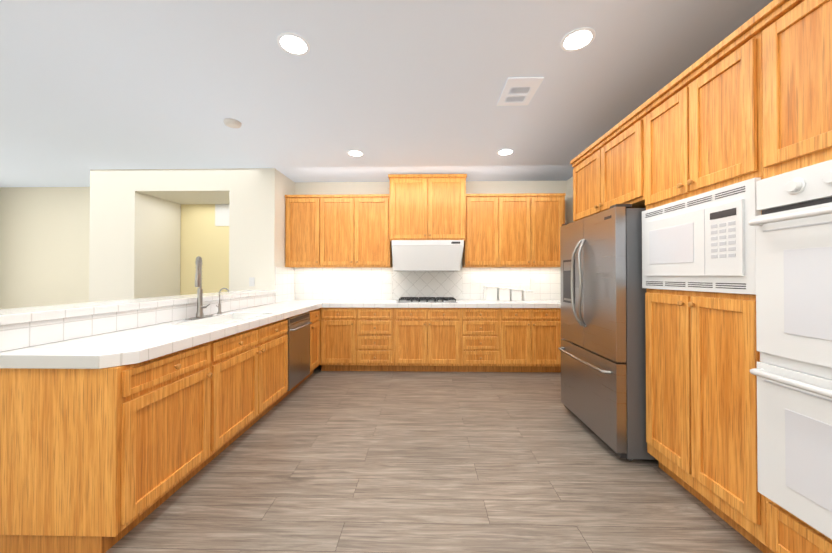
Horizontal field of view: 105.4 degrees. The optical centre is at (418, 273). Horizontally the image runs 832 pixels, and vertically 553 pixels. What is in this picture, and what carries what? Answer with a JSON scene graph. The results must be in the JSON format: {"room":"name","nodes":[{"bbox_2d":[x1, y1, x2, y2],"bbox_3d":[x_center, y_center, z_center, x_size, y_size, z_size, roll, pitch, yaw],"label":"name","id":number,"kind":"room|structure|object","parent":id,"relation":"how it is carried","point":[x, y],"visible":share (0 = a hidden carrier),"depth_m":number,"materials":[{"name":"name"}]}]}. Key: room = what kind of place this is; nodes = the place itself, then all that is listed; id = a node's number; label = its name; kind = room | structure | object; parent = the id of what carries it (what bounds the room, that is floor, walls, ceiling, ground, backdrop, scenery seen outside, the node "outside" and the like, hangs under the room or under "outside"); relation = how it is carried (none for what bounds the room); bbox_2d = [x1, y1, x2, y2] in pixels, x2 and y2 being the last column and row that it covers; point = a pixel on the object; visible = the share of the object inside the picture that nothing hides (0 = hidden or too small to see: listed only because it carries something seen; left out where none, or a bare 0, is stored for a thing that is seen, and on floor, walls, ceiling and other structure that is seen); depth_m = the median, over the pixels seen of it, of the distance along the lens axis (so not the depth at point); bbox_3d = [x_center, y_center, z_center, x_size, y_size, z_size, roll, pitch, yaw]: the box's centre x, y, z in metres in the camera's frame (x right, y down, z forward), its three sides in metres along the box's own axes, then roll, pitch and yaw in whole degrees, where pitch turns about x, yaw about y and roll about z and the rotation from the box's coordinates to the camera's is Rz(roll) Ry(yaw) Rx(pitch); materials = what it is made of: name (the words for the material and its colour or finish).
{"room":"kitchen","nodes":[
{"label":"kitchen","id":0,"kind":"room"},
{"bbox_2d":[0,187,228,308],"bbox_3d":[-4.537,-0.035,5.251,5.220,2.770,0.212,0,0,1],"label":"wall","id":1,"kind":"structure","parent":0,"point":[44,245],"depth_m":5.19,"materials":[{"name":"beige paint"}]},
{"bbox_2d":[89,168,294,301],"bbox_3d":[-3.218,-0.039,4.713,2.560,2.770,0.810,0,0,1],"label":"wall","id":2,"kind":"structure","parent":0,"point":[134,234],"depth_m":4.33,"materials":[{"name":"white paint"}]},
{"bbox_2d":[249,277,254,285],"bbox_3d":[-2.252,0.112,4.281,0.070,0.120,0.008,0,0,1],"label":"outlet","id":3,"kind":"object","parent":2,"relation":"attached to","point":[251,281],"visible":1,"depth_m":4.28,"materials":[{"name":"white plastic"}]},
{"bbox_2d":[275,260,560,302],"bbox_3d":[0.159,-0.032,4.565,4.196,0.860,0.639,0,0,1],"label":"tile backsplash","id":4,"kind":"structure","parent":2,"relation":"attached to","point":[364,283],"depth_m":4.88,"materials":[{"name":"white tile"}]},
{"bbox_2d":[0,0,772,186],"bbox_3d":[-2.433,-1.506,0.752,9.620,0.100,9.140,0,0,1],"label":"ceiling","id":5,"kind":"structure","parent":0,"point":[386,87],"depth_m":2.38,"materials":[{"name":"white paint"}]},
{"bbox_2d":[223,118,241,127],"bbox_3d":[-1.764,-1.419,3.008,0.150,0.036,0.150,0,0,1],"label":"smoke detector","id":6,"kind":"object","parent":5,"relation":"attached to","point":[231,123],"visible":0.96,"depth_m":2.97,"materials":[{"name":"white plastic"}]},
{"bbox_2d":[277,32,309,55],"bbox_3d":[-0.786,-1.442,1.996,0.196,0.006,0.196,0,0,1],"label":"recessed light","id":7,"kind":"object","parent":5,"relation":"in","point":[292,43],"visible":1,"depth_m":1.98,"materials":[{"name":"white"}]},
{"bbox_2d":[347,150,363,156],"bbox_3d":[-0.748,-1.429,3.766,0.196,0.006,0.196,0,0,1],"label":"recessed light","id":8,"kind":"object","parent":5,"relation":"in","point":[356,153],"visible":1,"depth_m":3.77,"materials":[{"name":"white"}]},
{"bbox_2d":[497,149,513,154],"bbox_3d":[1.022,-1.429,3.728,0.196,0.006,0.196,0,0,1],"label":"recessed light","id":9,"kind":"object","parent":5,"relation":"in","point":[505,151],"visible":1,"depth_m":3.71,"materials":[{"name":"white"}]},
{"bbox_2d":[497,77,543,105],"bbox_3d":[0.795,-1.435,2.513,0.260,0.013,0.370,0,0,1],"label":"ceiling vent","id":10,"kind":"object","parent":5,"relation":"in","point":[517,91],"visible":1,"depth_m":2.49,"materials":[{"name":"white metal"}]},
{"bbox_2d":[560,27,595,50],"bbox_3d":[0.984,-1.443,1.958,0.196,0.006,0.196,0,0,1],"label":"recessed light","id":11,"kind":"object","parent":5,"relation":"in","point":[578,39],"visible":1,"depth_m":1.95,"materials":[{"name":"white"}]},
{"bbox_2d":[294,181,566,320],"bbox_3d":[0.268,-0.037,4.968,4.400,2.770,0.170,0,0,1],"label":"wall","id":12,"kind":"structure","parent":0,"point":[472,187],"depth_m":4.88,"materials":[{"name":"white paint"}]},
{"bbox_2d":[285,195,324,267],"bbox_3d":[-1.644,-0.617,4.750,0.578,1.045,0.351,0,0,1],"label":"upper cabinet","id":13,"kind":"object","parent":12,"relation":"attached to","point":[304,214],"depth_m":4.58,"materials":[{"name":"brown wood"}]},
{"bbox_2d":[325,194,391,267],"bbox_3d":[-0.946,-0.617,4.735,1.078,1.045,0.351,0,0,1],"label":"upper cabinet","id":14,"kind":"object","parent":12,"relation":"attached to","point":[365,230],"depth_m":4.57,"materials":[{"name":"brown wood"}]},
{"bbox_2d":[392,240,463,270],"bbox_3d":[0.131,-0.248,4.631,1.000,0.425,0.502,0,0,1],"label":"range hood","id":15,"kind":"object","parent":12,"relation":"attached to","point":[426,255],"visible":1,"depth_m":4.41,"materials":[{"name":"white metal"}]},
{"bbox_2d":[389,174,468,241],"bbox_3d":[0.132,-0.930,4.669,1.076,0.930,0.441,0,0,1],"label":"upper cabinet","id":16,"kind":"object","parent":12,"relation":"attached to","point":[421,206],"depth_m":4.46,"materials":[{"name":"brown wood"}]},
{"bbox_2d":[463,194,504,267],"bbox_3d":[0.941,-0.617,4.694,0.536,1.045,0.351,0,0,1],"label":"upper cabinet","id":17,"kind":"object","parent":12,"relation":"attached to","point":[485,248],"depth_m":4.53,"materials":[{"name":"brown wood"}]},
{"bbox_2d":[505,193,565,267],"bbox_3d":[1.585,-0.617,4.680,1.014,1.045,0.351,0,0,1],"label":"upper cabinet","id":18,"kind":"object","parent":12,"relation":"attached to","point":[533,222],"depth_m":4.51,"materials":[{"name":"brown wood"}]},
{"bbox_2d":[105,365,762,552],"bbox_3d":[-2.433,1.364,0.730,9.620,0.100,9.140,0,0,1],"label":"floor","id":19,"kind":"structure","parent":0,"point":[318,460],"depth_m":1.99,"materials":[{"name":"wood"}]},
{"bbox_2d":[0,340,215,552],"bbox_3d":[-1.686,0.883,1.795,0.620,0.880,0.636,0,0,1],"label":"base cabinet","id":20,"kind":"object","parent":19,"relation":"on","point":[103,460],"depth_m":1.48,"materials":[{"name":"brown wood"}]},
{"bbox_2d":[216,317,291,455],"bbox_3d":[-1.667,0.890,2.699,0.620,0.880,1.172,0,0,1],"label":"base cabinet","id":21,"kind":"object","parent":19,"relation":"on","point":[254,366],"depth_m":2.58,"materials":[{"name":"brown wood"}]},
{"bbox_2d":[0,300,323,368],"bbox_3d":[-1.655,0.418,2.866,0.642,0.063,2.820,0,0,1],"label":"countertop","id":22,"kind":"structure","parent":21,"relation":"on","point":[127,347],"depth_m":1.74,"materials":[{"name":"tile"}]},
{"bbox_2d":[185,256,212,319],"bbox_3d":[-1.859,0.118,2.748,0.132,0.532,0.260,0,0,1],"label":"faucet","id":23,"kind":"object","parent":22,"relation":"on","point":[198,283],"visible":1,"depth_m":2.73,"materials":[{"name":"silver metal"}]},
{"bbox_2d":[171,313,271,324],"bbox_3d":[-1.630,0.414,2.720,0.398,0.066,0.738,0,0,1],"label":"sink basin","id":24,"kind":"object","parent":22,"relation":"in","point":[227,319],"visible":0.4,"depth_m":2.88,"materials":[{"name":"white ceramic"}]},
{"bbox_2d":[216,288,228,313],"bbox_3d":[-1.857,0.261,3.005,0.114,0.250,0.062,0,0,1],"label":"filter faucet","id":25,"kind":"object","parent":22,"relation":"on","point":[219,308],"visible":1,"depth_m":3.01,"materials":[{"name":"silver metal"}]},
{"bbox_2d":[292,309,315,390],"bbox_3d":[-1.647,0.897,3.598,0.620,0.880,0.766,0,0,1],"label":"dishwasher","id":26,"kind":"object","parent":19,"relation":"on","point":[304,324],"depth_m":3.68,"materials":[{"name":"silver metal"}]},
{"bbox_2d":[316,309,319,366],"bbox_3d":[-1.636,0.901,4.107,0.620,0.880,0.395,0,0,1],"label":"base cabinet","id":27,"kind":"object","parent":19,"relation":"on","point":[317,310],"depth_m":4.21,"materials":[{"name":"brown wood"}]},
{"bbox_2d":[319,308,358,370],"bbox_3d":[-1.084,0.905,4.588,0.508,0.880,0.627,0,0,1],"label":"base cabinet","id":28,"kind":"object","parent":19,"relation":"on","point":[339,327],"depth_m":4.28,"materials":[{"name":"brown wood"}]},
{"bbox_2d":[359,308,394,370],"bbox_3d":[-0.580,0.905,4.577,0.500,0.880,0.627,0,0,1],"label":"base cabinet","id":29,"kind":"object","parent":19,"relation":"on","point":[376,325],"depth_m":4.27,"materials":[{"name":"brown wood"}]},
{"bbox_2d":[395,308,462,371],"bbox_3d":[0.125,0.904,4.562,0.910,0.880,0.627,0,0,1],"label":"base cabinet","id":30,"kind":"object","parent":19,"relation":"on","point":[453,339],"depth_m":4.26,"materials":[{"name":"brown wood"}]},
{"bbox_2d":[324,300,560,307],"bbox_3d":[0.159,0.431,4.554,4.195,0.063,0.633,0,0,1],"label":"countertop","id":31,"kind":"structure","parent":30,"relation":"on","point":[327,303],"depth_m":4.25,"materials":[{"name":"tile"}]},
{"bbox_2d":[397,297,457,302],"bbox_3d":[0.125,0.376,4.573,0.830,0.046,0.460,0,0,1],"label":"gas cooktop","id":32,"kind":"object","parent":31,"relation":"in","point":[429,299],"visible":1,"depth_m":4.38,"materials":[{"name":"silver metal"}]},
{"bbox_2d":[483,285,496,300],"bbox_3d":[1.063,0.281,4.694,0.171,0.237,0.171,0,0,1],"label":"canister","id":33,"kind":"object","parent":31,"relation":"on","point":[490,292],"visible":0.98,"depth_m":4.61,"materials":[{"name":"white ceramic"}]},
{"bbox_2d":[497,286,509,300],"bbox_3d":[1.253,0.291,4.690,0.161,0.217,0.161,0,0,1],"label":"canister","id":34,"kind":"object","parent":31,"relation":"on","point":[503,293],"visible":0.88,"depth_m":4.61,"materials":[{"name":"white ceramic"}]},
{"bbox_2d":[509,287,521,300],"bbox_3d":[1.433,0.301,4.686,0.151,0.197,0.151,0,0,1],"label":"canister","id":35,"kind":"object","parent":31,"relation":"on","point":[515,294],"visible":0.85,"depth_m":4.61,"materials":[{"name":"white ceramic"}]},
{"bbox_2d":[521,289,533,300],"bbox_3d":[1.613,0.311,4.682,0.141,0.177,0.141,0,0,1],"label":"canister","id":36,"kind":"object","parent":31,"relation":"on","point":[527,295],"visible":0.96,"depth_m":4.61,"materials":[{"name":"white ceramic"}]},
{"bbox_2d":[463,308,502,371],"bbox_3d":[0.835,0.904,4.546,0.510,0.880,0.627,0,0,1],"label":"base cabinet","id":37,"kind":"object","parent":19,"relation":"on","point":[482,327],"depth_m":4.24,"materials":[{"name":"brown wood"}]},
{"bbox_2d":[499,308,562,371],"bbox_3d":[1.504,0.904,4.532,0.830,0.880,0.627,0,0,1],"label":"base cabinet","id":38,"kind":"object","parent":19,"relation":"on","point":[532,338],"depth_m":4.23,"materials":[{"name":"brown wood"}]},
{"bbox_2d":[558,204,656,460],"bbox_3d":[1.742,0.422,2.658,0.854,1.815,0.910,0,0,1],"label":"refrigerator","id":39,"kind":"object","parent":19,"relation":"on","point":[602,348],"visible":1,"depth_m":2.32,"materials":[{"name":"silver metal"}]},
{"bbox_2d":[645,289,761,550],"bbox_3d":[1.868,0.711,1.792,0.657,1.222,0.760,0,0,1],"label":"base cabinet","id":40,"kind":"object","parent":19,"relation":"on","point":[701,352],"depth_m":1.70,"materials":[{"name":"brown wood"}]},
{"bbox_2d":[762,495,831,552],"bbox_3d":[1.852,1.145,1.019,0.656,0.342,0.780,0,0,1],"label":"base cabinet","id":41,"kind":"object","parent":19,"relation":"on","point":[782,531],"depth_m":1.32,"materials":[{"name":"brown wood"}]},
{"bbox_2d":[748,160,831,538],"bbox_3d":[1.769,0.277,1.028,0.670,1.390,0.746,0,0,1],"label":"double wall oven","id":42,"kind":"object","parent":41,"relation":"in","point":[792,224],"visible":1,"depth_m":1.25,"materials":[{"name":"white metal"}]},
{"bbox_2d":[567,177,573,222],"bbox_3d":[2.272,-0.073,0.455,0.200,2.770,8.770,0,0,1],"label":"wall","id":43,"kind":"structure","parent":0,"point":[570,200],"depth_m":4.72,"materials":[{"name":"white paint"}]},
{"bbox_2d":[570,108,641,221],"bbox_3d":[1.887,-0.816,2.699,0.657,0.610,1.030,0,0,1],"label":"upper cabinet","id":44,"kind":"object","parent":43,"relation":"attached to","point":[609,173],"depth_m":2.57,"materials":[{"name":"brown wood"}]},
{"bbox_2d":[638,20,761,211],"bbox_3d":[1.868,-0.772,1.804,0.657,0.712,0.760,0,0,1],"label":"upper cabinet","id":45,"kind":"object","parent":43,"relation":"attached to","point":[750,98],"depth_m":1.70,"materials":[{"name":"brown wood"}]},
{"bbox_2d":[642,178,760,294],"bbox_3d":[1.749,-0.167,1.805,0.463,0.530,0.752,0,0,1],"label":"built-in microwave","id":46,"kind":"object","parent":45,"relation":"in","point":[704,242],"visible":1,"depth_m":1.68,"materials":[{"name":"white"}]},
{"bbox_2d":[758,0,831,179],"bbox_3d":[1.852,-0.778,1.034,0.657,0.712,0.780,0,0,1],"label":"upper cabinet","id":47,"kind":"object","parent":43,"relation":"attached to","point":[795,36],"depth_m":1.30,"materials":[{"name":"brown wood"}]},
{"bbox_3d":[-2.052,0.795,2.868,0.150,1.072,2.813,0,0,1],"label":"wall","id":48,"kind":"structure","parent":0,"visible":0},
{"bbox_2d":[0,290,275,351],"bbox_3d":[-2.143,0.297,2.858,0.390,0.176,2.841,0,0,1],"label":"tile","id":49,"kind":"structure","parent":48,"relation":"on","point":[23,327],"depth_m":2.01,"materials":[{"name":"white tile"}]}
]}

